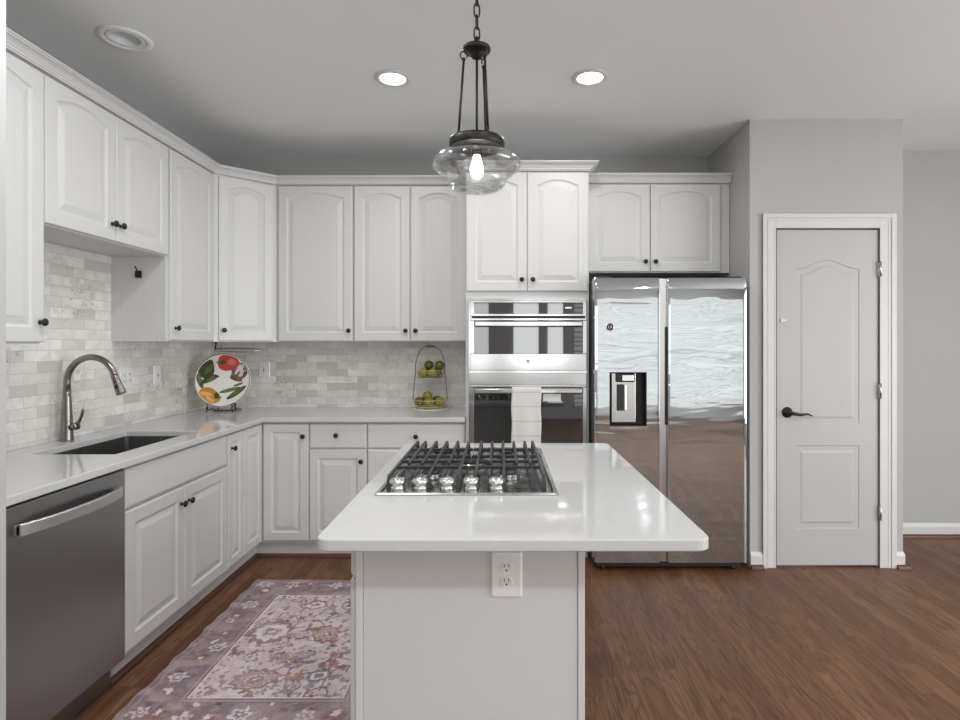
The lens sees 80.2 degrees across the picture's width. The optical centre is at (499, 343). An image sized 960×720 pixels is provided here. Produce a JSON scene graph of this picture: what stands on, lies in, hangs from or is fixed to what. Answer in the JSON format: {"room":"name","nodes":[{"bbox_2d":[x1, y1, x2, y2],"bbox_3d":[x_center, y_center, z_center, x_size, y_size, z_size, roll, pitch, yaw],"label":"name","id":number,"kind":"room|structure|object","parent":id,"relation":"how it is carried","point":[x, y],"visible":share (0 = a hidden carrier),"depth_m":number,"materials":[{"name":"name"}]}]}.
{"room":"kitchen","nodes":[
{"label":"kitchen","id":0,"kind":"room"},
{"bbox_2d":[0,0,209,719],"bbox_3d":[-1.850,-0.005,0.485,0.840,2.800,7.770,0,0,0],"label":"wall","id":1,"kind":"structure","parent":0,"point":[3,25],"depth_m":1.64,"materials":[{"name":"paint"}]},
{"bbox_2d":[6,52,48,343],"bbox_3d":[-1.989,-0.551,1.980,0.357,1.101,0.649,0,0,0],"label":"upper cabinet","id":2,"kind":"object","parent":1,"relation":"attached to","point":[25,320],"visible":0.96,"depth_m":2.21,"materials":[{"name":"paint"}]},
{"bbox_2d":[41,72,167,256],"bbox_3d":[-1.989,-0.794,2.737,0.357,0.616,0.862,0,0,0],"label":"upper cabinet","id":3,"kind":"object","parent":1,"relation":"attached to","point":[106,179],"visible":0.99,"depth_m":2.65,"materials":[{"name":"paint"}]},
{"bbox_2d":[6,242,210,451],"bbox_3d":[-2.165,-0.007,2.960,0.010,0.956,2.618,0,0,0],"label":"wall tiles","id":4,"kind":"structure","parent":1,"relation":"attached to","point":[77,283],"depth_m":2.96,"materials":[{"name":"tile"}]},
{"bbox_2d":[119,366,132,388],"bbox_3d":[-2.155,0.195,3.290,0.009,0.128,0.118,0,0,0],"label":"wall outlet","id":5,"kind":"object","parent":4,"relation":"attached to","point":[125,373],"visible":0.98,"depth_m":3.29,"materials":[{"name":"white plastic"}]},
{"bbox_2d":[122,372,126,383],"bbox_3d":[-2.152,0.195,3.267,0.003,0.066,0.033,0,0,0],"label":"socket","id":6,"kind":"object","parent":5,"relation":"attached to","point":[124,374],"depth_m":3.27,"materials":[{"name":"white plastic"}]},
{"bbox_2d":[128,372,131,382],"bbox_3d":[-2.152,0.195,3.313,0.003,0.066,0.033,0,0,0],"label":"socket","id":7,"kind":"object","parent":5,"relation":"attached to","point":[129,373],"depth_m":3.31,"materials":[{"name":"white plastic"}]},
{"bbox_2d":[153,365,160,385],"bbox_3d":[-2.155,0.195,3.585,0.009,0.128,0.078,0,0,0],"label":"wall outlet","id":8,"kind":"object","parent":4,"relation":"attached to","point":[156,368],"visible":1,"depth_m":3.57,"materials":[{"name":"white plastic"}]},
{"bbox_2d":[111,146,213,341],"bbox_3d":[-1.989,-0.558,3.424,0.357,1.087,0.510,0,0,0],"label":"upper cabinet","id":9,"kind":"object","parent":1,"relation":"attached to","point":[173,298],"visible":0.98,"depth_m":3.26,"materials":[{"name":"paint"}]},
{"bbox_2d":[134,266,141,277],"bbox_3d":[-2.007,-0.400,3.159,0.034,0.066,0.020,0,0,0],"label":"metal hook","id":10,"kind":"object","parent":9,"relation":"attached to","point":[138,274],"visible":1,"depth_m":3.16,"materials":[{"name":"brown metal"}]},
{"bbox_2d":[111,553,350,684],"bbox_3d":[-0.914,1.385,3.037,1.382,0.020,1.416,0,0,0],"label":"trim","id":11,"kind":"structure","parent":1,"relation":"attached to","point":[165,634],"depth_m":3.04,"materials":[{"name":"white wood"}]},
{"bbox_2d":[212,173,277,341],"bbox_3d":[-1.857,-0.558,3.974,0.622,1.087,0.588,0,0,0],"label":"upper cabinet","id":12,"kind":"object","parent":1,"relation":"attached to","point":[245,211],"visible":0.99,"depth_m":3.80,"materials":[{"name":"paint"}]},
{"bbox_2d":[6,27,465,184],"bbox_3d":[-1.504,-1.127,3.131,1.224,0.050,2.830,0,0,35],"label":"trim","id":13,"kind":"structure","parent":12,"relation":"on","point":[19,47],"depth_m":3.10,"materials":[{"name":"paint"}]},
{"bbox_2d":[214,342,261,351],"bbox_3d":[-1.828,0.022,3.980,0.330,0.074,0.060,0,0,0],"label":"towel bar","id":14,"kind":"object","parent":12,"relation":"attached to","point":[231,349],"visible":0.99,"depth_m":3.97,"materials":[{"name":"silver metal"}]},
{"bbox_2d":[6,0,959,155],"bbox_3d":[1.365,-1.455,0.435,7.270,0.100,7.870,0,0,0],"label":"ceiling","id":15,"kind":"structure","parent":0,"point":[226,77],"depth_m":2.89,"materials":[{"name":"paint"}]},
{"bbox_2d":[96,25,153,51],"bbox_3d":[-1.722,-1.400,2.620,0.224,0.009,0.224,0,0,0],"label":"recessed light","id":16,"kind":"object","parent":15,"relation":"in","point":[125,38],"visible":1,"depth_m":2.61,"materials":[{"name":"paint"}]},
{"bbox_2d":[374,69,410,86],"bbox_3d":[-0.566,-1.400,3.010,0.190,0.009,0.190,0,0,0],"label":"recessed light","id":17,"kind":"object","parent":15,"relation":"in","point":[388,77],"visible":1,"depth_m":3.00,"materials":[{"name":"paint"}]},
{"bbox_2d":[432,0,519,195],"bbox_3d":[-0.080,-0.961,1.970,0.308,0.888,0.308,0,0,0],"label":"pendant light","id":18,"kind":"object","parent":15,"relation":"hanging from","point":[476,144],"visible":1,"depth_m":1.95,"materials":[{"name":"brown metal"}]},
{"bbox_2d":[472,145,481,156],"bbox_3d":[-0.080,-0.666,1.970,0.036,0.030,0.036,0,0,0],"label":"socket","id":19,"kind":"object","parent":18,"relation":"attached to","point":[476,149],"depth_m":1.96,"materials":[{"name":"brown metal"}]},
{"bbox_2d":[572,68,607,85],"bbox_3d":[0.474,-1.400,3.000,0.190,0.009,0.190,0,0,0],"label":"recessed light","id":20,"kind":"object","parent":15,"relation":"in","point":[586,77],"visible":1,"depth_m":2.99,"materials":[{"name":"paint"}]},
{"bbox_2d":[72,538,959,719],"bbox_3d":[1.365,1.445,0.435,7.270,0.100,7.870,0,0,0],"label":"floor","id":21,"kind":"structure","parent":0,"point":[782,642],"depth_m":2.70,"materials":[{"name":"brown wood"}]},
{"bbox_2d":[6,469,124,719],"bbox_3d":[-1.792,0.949,2.021,0.637,0.885,0.606,0,0,0],"label":"dishwasher","id":22,"kind":"object","parent":21,"relation":"on","point":[65,547],"visible":0.98,"depth_m":2.00,"materials":[{"name":"grey metal"}]},
{"bbox_2d":[111,435,226,676],"bbox_3d":[-1.825,0.949,2.767,0.650,0.893,0.876,0,0,0],"label":"base cabinet","id":23,"kind":"object","parent":21,"relation":"on","point":[176,501],"visible":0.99,"depth_m":2.66,"materials":[{"name":"paint"}]},
{"bbox_2d":[215,430,242,587],"bbox_3d":[-1.825,0.949,3.307,0.650,0.893,0.200,0,0,0],"label":"base cabinet","id":24,"kind":"object","parent":21,"relation":"on","point":[234,465],"visible":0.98,"depth_m":3.29,"materials":[{"name":"paint"}]},
{"bbox_2d":[113,579,350,719],"bbox_3d":[-0.925,1.388,2.695,1.035,0.012,1.330,0,0,0],"label":"rug","id":25,"kind":"object","parent":21,"relation":"on","point":[281,650],"visible":0.71,"depth_m":2.48,"materials":[{"name":"fabric"}]},
{"bbox_2d":[231,422,312,573],"bbox_3d":[-1.691,0.949,3.829,0.918,0.893,0.841,0,0,0],"label":"base cabinet","id":26,"kind":"object","parent":21,"relation":"on","point":[276,455],"visible":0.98,"depth_m":3.67,"materials":[{"name":"paint"}]},
{"bbox_2d":[6,407,465,506],"bbox_3d":[-1.192,0.486,2.956,1.936,0.030,2.608,0,0,0],"label":"countertop","id":27,"kind":"structure","parent":26,"relation":"on","point":[37,470],"depth_m":3.00,"materials":[{"name":"white stone"}]},
{"bbox_2d":[60,354,125,441],"bbox_3d":[-1.979,0.260,2.775,0.314,0.421,0.057,0,0,0],"label":"faucet","id":28,"kind":"object","parent":27,"relation":"on","point":[67,428],"visible":1,"depth_m":2.76,"materials":[{"name":"silver metal"}]},
{"bbox_2d":[57,436,177,453],"bbox_3d":[-1.835,0.598,2.763,0.428,0.194,0.702,0,0,0],"label":"sink","id":29,"kind":"object","parent":27,"relation":"in","point":[119,445],"visible":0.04,"depth_m":3.04,"materials":[{"name":"metal"}]},
{"bbox_2d":[206,403,241,412],"bbox_3d":[-1.911,0.349,3.960,0.191,0.242,0.177,0,0,-6],"label":"plate stand","id":30,"kind":"object","parent":27,"relation":"on","point":[234,406],"visible":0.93,"depth_m":3.96,"materials":[{"name":"black metal"}]},
{"bbox_2d":[194,353,249,406],"bbox_3d":[-1.911,0.248,3.924,0.374,0.370,0.069,0,0,-8],"label":"decorative plate","id":31,"kind":"object","parent":30,"relation":"on","point":[222,379],"visible":1,"depth_m":3.93,"materials":[{"name":"white ceramic"}]},
{"bbox_2d":[413,345,447,410],"bbox_3d":[-0.502,0.239,4.100,0.254,0.464,0.254,0,0,0],"label":"fruit stand","id":32,"kind":"object","parent":27,"relation":"on","point":[433,407],"visible":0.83,"depth_m":4.07,"materials":[{"name":"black metal"}]},
{"bbox_2d":[415,397,423,405],"bbox_3d":[-0.574,0.409,4.070,0.069,0.070,0.069,0,0,-4],"label":"fruit","id":33,"kind":"object","parent":32,"relation":"in","point":[420,399],"visible":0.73,"depth_m":4.05,"materials":[{"name":"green food"}]},
{"bbox_2d":[418,367,427,376],"bbox_3d":[-0.551,0.203,4.073,0.069,0.072,0.069,0,0,31],"label":"fruit","id":34,"kind":"object","parent":32,"relation":"in","point":[424,370],"visible":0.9,"depth_m":4.05,"materials":[{"name":"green food"}]},
{"bbox_2d":[423,391,431,398],"bbox_3d":[-0.520,0.370,4.094,0.069,0.070,0.069,0,0,40],"label":"fruit","id":35,"kind":"object","parent":32,"relation":"in","point":[426,394],"visible":0.72,"depth_m":4.07,"materials":[{"name":"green food"}]},
{"bbox_2d":[424,397,433,406],"bbox_3d":[-0.502,0.409,4.030,0.069,0.069,0.069,0,0,-45],"label":"fruit","id":36,"kind":"object","parent":32,"relation":"in","point":[428,398],"visible":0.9,"depth_m":4.01,"materials":[{"name":"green food"}]},
{"bbox_2d":[424,361,433,369],"bbox_3d":[-0.511,0.150,4.094,0.069,0.072,0.069,0,0,-1],"label":"fruit","id":37,"kind":"object","parent":32,"relation":"in","point":[428,365],"visible":0.96,"depth_m":4.07,"materials":[{"name":"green food"}]},
{"bbox_2d":[415,370,444,378],"bbox_3d":[-0.502,0.216,4.100,0.212,0.059,0.212,0,0,0],"label":"basket","id":38,"kind":"object","parent":32,"relation":"on","point":[428,373],"depth_m":4.03,"materials":[{"name":"gold metal"}]},
{"bbox_2d":[413,397,447,407],"bbox_3d":[-0.502,0.423,4.100,0.254,0.053,0.254,0,0,0],"label":"basket","id":39,"kind":"object","parent":32,"relation":"on","point":[433,405],"depth_m":4.02,"materials":[{"name":"gold metal"}]},
{"bbox_2d":[429,368,437,377],"bbox_3d":[-0.478,0.206,4.049,0.069,0.068,0.069,0,0,-17],"label":"fruit","id":40,"kind":"object","parent":32,"relation":"in","point":[432,370],"visible":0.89,"depth_m":4.02,"materials":[{"name":"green food"}]},
{"bbox_2d":[435,361,443,369],"bbox_3d":[-0.430,0.153,4.057,0.069,0.068,0.069,0,0,23],"label":"fruit","id":41,"kind":"object","parent":32,"relation":"in","point":[439,365],"visible":0.99,"depth_m":4.03,"materials":[{"name":"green food"}]},
{"bbox_2d":[435,396,443,405],"bbox_3d":[-0.432,0.409,4.069,0.069,0.069,0.069,0,0,-21],"label":"fruit","id":42,"kind":"object","parent":32,"relation":"in","point":[437,402],"visible":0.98,"depth_m":4.04,"materials":[{"name":"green food"}]},
{"bbox_2d":[310,422,367,552],"bbox_3d":[-1.044,0.949,3.945,0.373,0.893,0.610,0,0,0],"label":"base cabinet","id":43,"kind":"object","parent":21,"relation":"on","point":[338,450],"depth_m":3.67,"materials":[{"name":"paint"}]},
{"bbox_2d":[368,421,465,482],"bbox_3d":[-0.540,0.949,3.946,0.634,0.893,0.608,0,0,0],"label":"base cabinet","id":44,"kind":"object","parent":21,"relation":"on","point":[385,439],"visible":0.32,"depth_m":3.67,"materials":[{"name":"paint"}]},
{"bbox_2d":[351,552,584,719],"bbox_3d":[-0.107,0.948,2.135,0.685,0.894,1.109,0,0,0],"label":"kitchen island","id":45,"kind":"object","parent":21,"relation":"on","point":[430,640],"visible":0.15,"depth_m":1.58,"materials":[{"name":"paint"}]},
{"bbox_2d":[491,552,521,596],"bbox_3d":[0.018,0.639,1.579,0.088,0.128,0.010,0,0,0],"label":"island outlet","id":46,"kind":"object","parent":45,"relation":"attached to","point":[506,567],"visible":0.97,"depth_m":1.58,"materials":[{"name":"white plastic"}]},
{"bbox_2d":[500,577,512,586],"bbox_3d":[0.018,0.657,1.576,0.034,0.027,0.002,0,0,0],"label":"socket","id":47,"kind":"object","parent":46,"relation":"attached to","point":[504,581],"depth_m":1.57,"materials":[{"name":"white plastic"}]},
{"bbox_2d":[500,563,512,572],"bbox_3d":[0.018,0.618,1.576,0.034,0.027,0.002,0,0,0],"label":"socket","id":48,"kind":"object","parent":46,"relation":"attached to","point":[504,567],"depth_m":1.57,"materials":[{"name":"white plastic"}]},
{"bbox_2d":[318,443,708,551],"bbox_3d":[0.032,0.486,2.042,0.962,0.030,1.339,0,0,0],"label":"island countertop","id":49,"kind":"structure","parent":45,"relation":"on","point":[603,503],"depth_m":1.54,"materials":[{"name":"white stone"}]},
{"bbox_2d":[375,441,558,495],"bbox_3d":[-0.103,0.448,2.161,0.572,0.046,0.790,0,0,0],"label":"gas cooktop","id":50,"kind":"object","parent":49,"relation":"in","point":[423,470],"visible":1,"depth_m":1.99,"materials":[{"name":"metal"}]},
{"bbox_2d":[466,172,588,556],"bbox_3d":[0.176,0.142,3.942,0.794,2.505,0.632,0,0,0],"label":"tall cabinet","id":51,"kind":"object","parent":21,"relation":"on","point":[529,238],"visible":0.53,"depth_m":3.66,"materials":[{"name":"paint"}]},
{"bbox_2d":[456,160,598,179],"bbox_3d":[0.176,-1.135,3.765,0.904,0.050,0.330,0,0,0],"label":"trim","id":52,"kind":"structure","parent":51,"relation":"on","point":[464,166],"depth_m":3.63,"materials":[{"name":"paint"}]},
{"bbox_2d":[469,298,586,442],"bbox_3d":[0.177,0.335,3.877,0.755,1.259,0.606,0,0,0],"label":"double wall oven","id":53,"kind":"object","parent":51,"relation":"in","point":[514,342],"visible":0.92,"depth_m":3.63,"materials":[{"name":"silver metal"}]},
{"bbox_2d":[511,387,540,442],"bbox_3d":[0.165,0.481,3.581,0.189,0.427,0.048,0,0,0],"label":"dish towel","id":54,"kind":"object","parent":53,"relation":"hanging from","point":[525,401],"visible":0.93,"depth_m":3.56,"materials":[{"name":"fabric"}]},
{"bbox_2d":[589,276,746,568],"bbox_3d":[1.042,0.489,3.838,0.931,1.812,0.763,0,0,0],"label":"refrigerator","id":55,"kind":"object","parent":21,"relation":"on","point":[668,356],"visible":0.89,"depth_m":3.48,"materials":[{"name":"grey metal"}]},
{"bbox_2d":[210,150,959,522],"bbox_3d":[1.365,-0.005,4.250,7.270,2.800,0.240,0,0,0],"label":"wall","id":56,"kind":"structure","parent":0,"point":[931,178],"depth_m":4.13,"materials":[{"name":"paint"}]},
{"bbox_2d":[278,185,353,341],"bbox_3d":[-1.281,-0.558,4.089,0.528,1.087,0.357,0,0,0],"label":"upper cabinet","id":57,"kind":"object","parent":56,"relation":"attached to","point":[316,222],"visible":1,"depth_m":3.94,"materials":[{"name":"paint"}]},
{"bbox_2d":[211,342,465,406],"bbox_3d":[-1.191,0.228,4.265,1.938,0.486,0.010,0,0,0],"label":"wall tiles","id":58,"kind":"structure","parent":56,"relation":"attached to","point":[302,374],"depth_m":4.26,"materials":[{"name":"tile"}]},
{"bbox_2d":[258,361,269,377],"bbox_3d":[-1.762,0.192,4.255,0.086,0.128,0.009,0,0,0],"label":"wall outlet","id":59,"kind":"object","parent":58,"relation":"attached to","point":[263,366],"visible":1,"depth_m":4.25,"materials":[{"name":"white plastic"}]},
{"bbox_2d":[354,185,465,341],"bbox_3d":[-0.620,-0.558,4.089,0.792,1.087,0.357,0,0,0],"label":"upper cabinet","id":60,"kind":"object","parent":56,"relation":"attached to","point":[410,240],"visible":0.99,"depth_m":3.94,"materials":[{"name":"paint"}]},
{"bbox_2d":[589,184,728,278],"bbox_3d":[1.066,-0.785,4.044,0.982,0.605,0.448,0,0,0],"label":"upper cabinet","id":61,"kind":"object","parent":56,"relation":"attached to","point":[661,231],"visible":0.99,"depth_m":3.85,"materials":[{"name":"paint"}]},
{"bbox_2d":[589,173,732,183],"bbox_3d":[1.066,-1.116,3.837,0.982,0.055,0.065,0,0,0],"label":"trim","id":62,"kind":"structure","parent":61,"relation":"on","point":[594,178],"depth_m":3.83,"materials":[{"name":"paint"}]},
{"bbox_2d":[750,523,959,564],"bbox_3d":[3.231,1.338,3.838,3.339,0.082,0.584,0,0,0],"label":"baseboard","id":63,"kind":"structure","parent":56,"relation":"attached to","point":[908,528],"depth_m":4.12,"materials":[{"name":"paint"}]},
{"bbox_2d":[708,119,902,566],"bbox_3d":[2.038,-0.005,3.915,0.957,2.800,0.710,0,0,0],"label":"wall","id":64,"kind":"structure","parent":0,"point":[776,165],"depth_m":3.56,"materials":[{"name":"paint"}]},
{"bbox_2d":[776,230,881,564],"bbox_3d":[2.048,0.335,3.550,0.647,2.092,0.093,0,0,0],"label":"door","id":65,"kind":"structure","parent":64,"relation":"in","point":[828,390],"depth_m":3.56,"materials":[{"name":"paint"}]},
{"bbox_2d":[762,213,896,567],"bbox_3d":[2.051,0.291,3.551,0.831,2.207,0.018,0,0,0],"label":"trim","id":66,"kind":"structure","parent":64,"relation":"attached to","point":[886,223],"depth_m":3.55,"materials":[{"name":"paint"}]},
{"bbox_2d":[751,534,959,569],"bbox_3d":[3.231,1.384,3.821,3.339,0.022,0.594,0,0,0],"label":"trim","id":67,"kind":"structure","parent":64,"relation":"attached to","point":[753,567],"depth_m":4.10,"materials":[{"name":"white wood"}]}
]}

